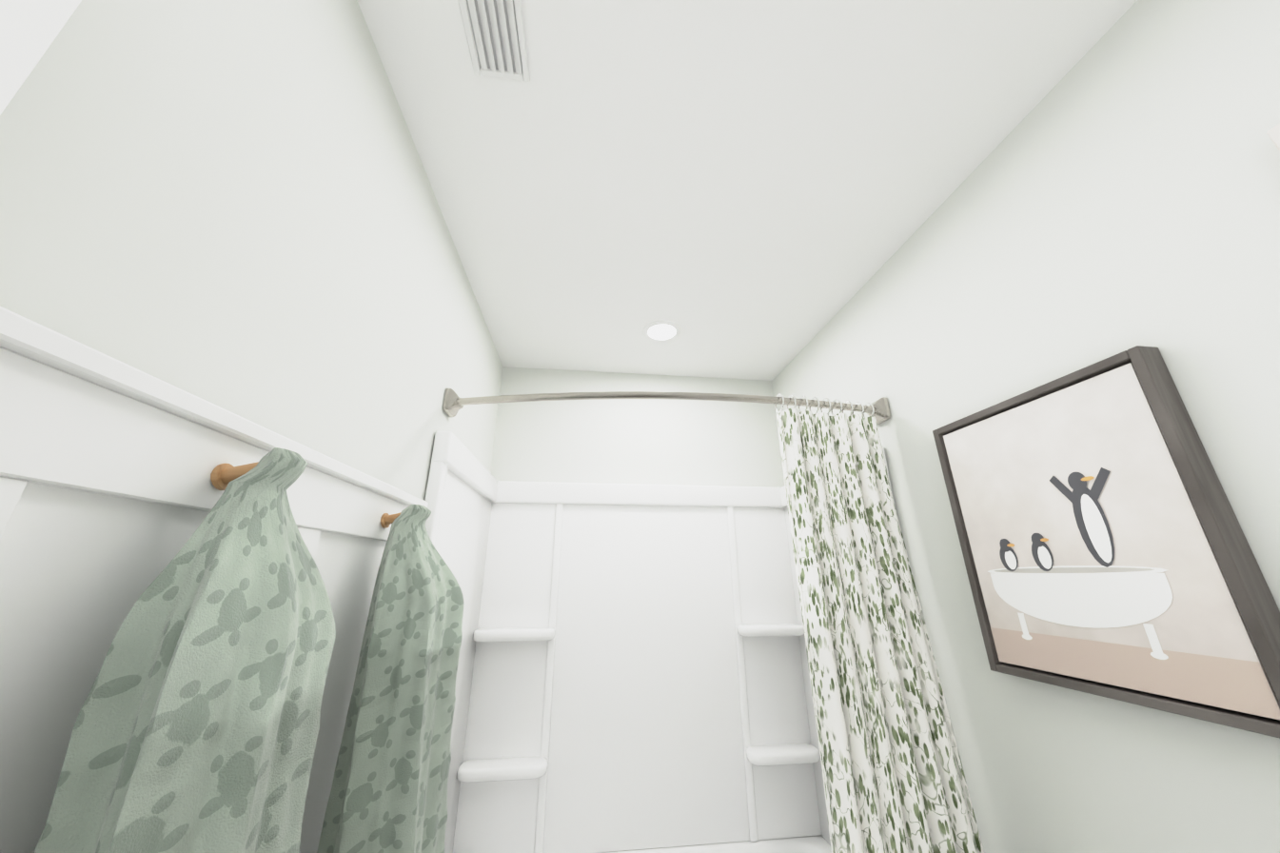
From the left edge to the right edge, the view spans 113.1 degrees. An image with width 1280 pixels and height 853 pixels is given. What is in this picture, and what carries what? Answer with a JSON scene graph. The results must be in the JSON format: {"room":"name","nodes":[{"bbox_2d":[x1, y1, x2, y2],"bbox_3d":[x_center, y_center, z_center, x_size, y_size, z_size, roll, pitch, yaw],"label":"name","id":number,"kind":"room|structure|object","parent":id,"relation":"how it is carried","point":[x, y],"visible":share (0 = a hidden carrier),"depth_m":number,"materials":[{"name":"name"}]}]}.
{"room":"bathroom","nodes":[
{"label":"bathroom","id":0,"kind":"room"},
{"bbox_2d":[0,0,503,500],"bbox_3d":[-0.537,0.136,-0.131,0.120,2.448,4.478,2,-19,-7],"label":"wall","id":1,"kind":"structure","parent":0,"point":[230,206],"depth_m":0.59,"materials":[{"name":"white paint"}]},
{"bbox_2d":[0,0,81,115],"bbox_3d":[-0.342,0.272,-0.354,0.178,2.030,0.840,2,-19,-7],"label":"door","id":2,"kind":"structure","parent":1,"relation":"in","point":[29,30],"depth_m":0.26,"materials":[{"name":"white paint"}]},
{"bbox_2d":[33,447,335,852],"bbox_3d":[-0.428,0.532,0.387,0.172,1.052,0.264,2,-19,-7],"label":"hanging towel","id":3,"kind":"object","parent":1,"relation":"hanging from","point":[196,727],"visible":1,"depth_m":0.41,"materials":[{"name":"green fabric"}]},
{"bbox_2d":[0,306,428,852],"bbox_3d":[-0.467,0.654,0.049,0.100,1.588,1.876,2,-19,-7],"label":"wall paneling","id":4,"kind":"structure","parent":1,"relation":"attached to","point":[116,476],"depth_m":0.41,"materials":[{"name":"white paint"}]},
{"bbox_2d":[316,504,464,852],"bbox_3d":[-0.470,0.650,0.829,0.200,0.982,0.253,2,-19,-7],"label":"hanging towel","id":5,"kind":"object","parent":1,"relation":"hanging from","point":[388,792],"visible":1,"depth_m":0.80,"materials":[{"name":"green fabric"}]},
{"bbox_2d":[442,388,890,424],"bbox_3d":[0.109,-0.078,1.427,1.511,0.080,0.152,1,-19,-3],"label":"curtain rod","id":6,"kind":"object","parent":1,"relation":"attached to","point":[454,403],"visible":0.94,"depth_m":1.38,"materials":[{"name":"silver metal"}]},
{"bbox_2d":[774,393,984,852],"bbox_3d":[0.636,0.798,1.107,0.388,1.913,0.167,2,-19,-7],"label":"shower curtain","id":7,"kind":"object","parent":6,"relation":"hanging from","point":[894,776],"visible":0.98,"depth_m":1.13,"materials":[{"name":"fabric"}]},
{"bbox_2d":[491,366,784,487],"bbox_3d":[0.009,0.882,2.003,1.507,2.448,0.120,2,-19,-7],"label":"wall","id":8,"kind":"structure","parent":0,"point":[672,442],"depth_m":2.24,"materials":[{"name":"white paint"}]},
{"bbox_2d":[356,0,1137,380],"bbox_3d":[0.268,-1.036,0.383,1.747,0.100,4.478,2,-19,-7],"label":"ceiling","id":9,"kind":"structure","parent":0,"point":[751,188],"depth_m":1.11,"materials":[{"name":"white paint"}]},
{"bbox_2d":[457,0,530,81],"bbox_3d":[-0.292,-0.820,0.828,0.120,0.013,0.250,2,-19,-7],"label":"ceiling vent","id":10,"kind":"object","parent":9,"relation":"in","point":[494,30],"visible":1,"depth_m":0.87,"materials":[{"name":"white metal"}]},
{"bbox_2d":[642,320,681,341],"bbox_3d":[0.101,-0.433,1.938,0.176,0.008,0.176,2,-19,-7],"label":"recessed light","id":11,"kind":"object","parent":9,"relation":"in","point":[659,330],"visible":1,"depth_m":1.93,"materials":[{"name":"white paint"}]},
{"bbox_2d":[771,0,1279,852],"bbox_3d":[0.988,0.445,0.761,0.120,2.448,2.968,2,-19,-7],"label":"wall","id":12,"kind":"structure","parent":0,"point":[1116,190],"depth_m":0.86,"materials":[{"name":"white paint"}]},
{"bbox_2d":[932,345,1279,738],"bbox_3d":[0.896,0.221,0.896,0.045,0.610,0.485,2,-19,-7],"label":"picture frame","id":13,"kind":"object","parent":12,"relation":"attached to","point":[1107,551],"visible":1,"depth_m":0.80,"materials":[{"name":"beige paper"}]},
{"bbox_2d":[1266,123,1279,151],"bbox_3d":[1.015,-0.101,0.043,0.026,1.047,0.908,2,-19,-7],"label":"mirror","id":14,"kind":"object","parent":12,"relation":"attached to","point":[1273,133],"visible":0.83,"depth_m":0.63,"materials":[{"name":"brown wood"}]},
{"bbox_3d":[0.273,1.369,-0.460,1.747,0.100,4.478,2,-19,-7],"label":"floor","id":15,"kind":"structure","parent":0,"visible":0},
{"bbox_2d":[424,430,895,852],"bbox_3d":[0.068,1.020,1.445,1.501,1.819,0.844,2,-19,-7],"label":"shower surround","id":16,"kind":"object","parent":15,"relation":"on","point":[633,675],"visible":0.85,"depth_m":1.81,"materials":[{"name":"white plastic"}]}
]}

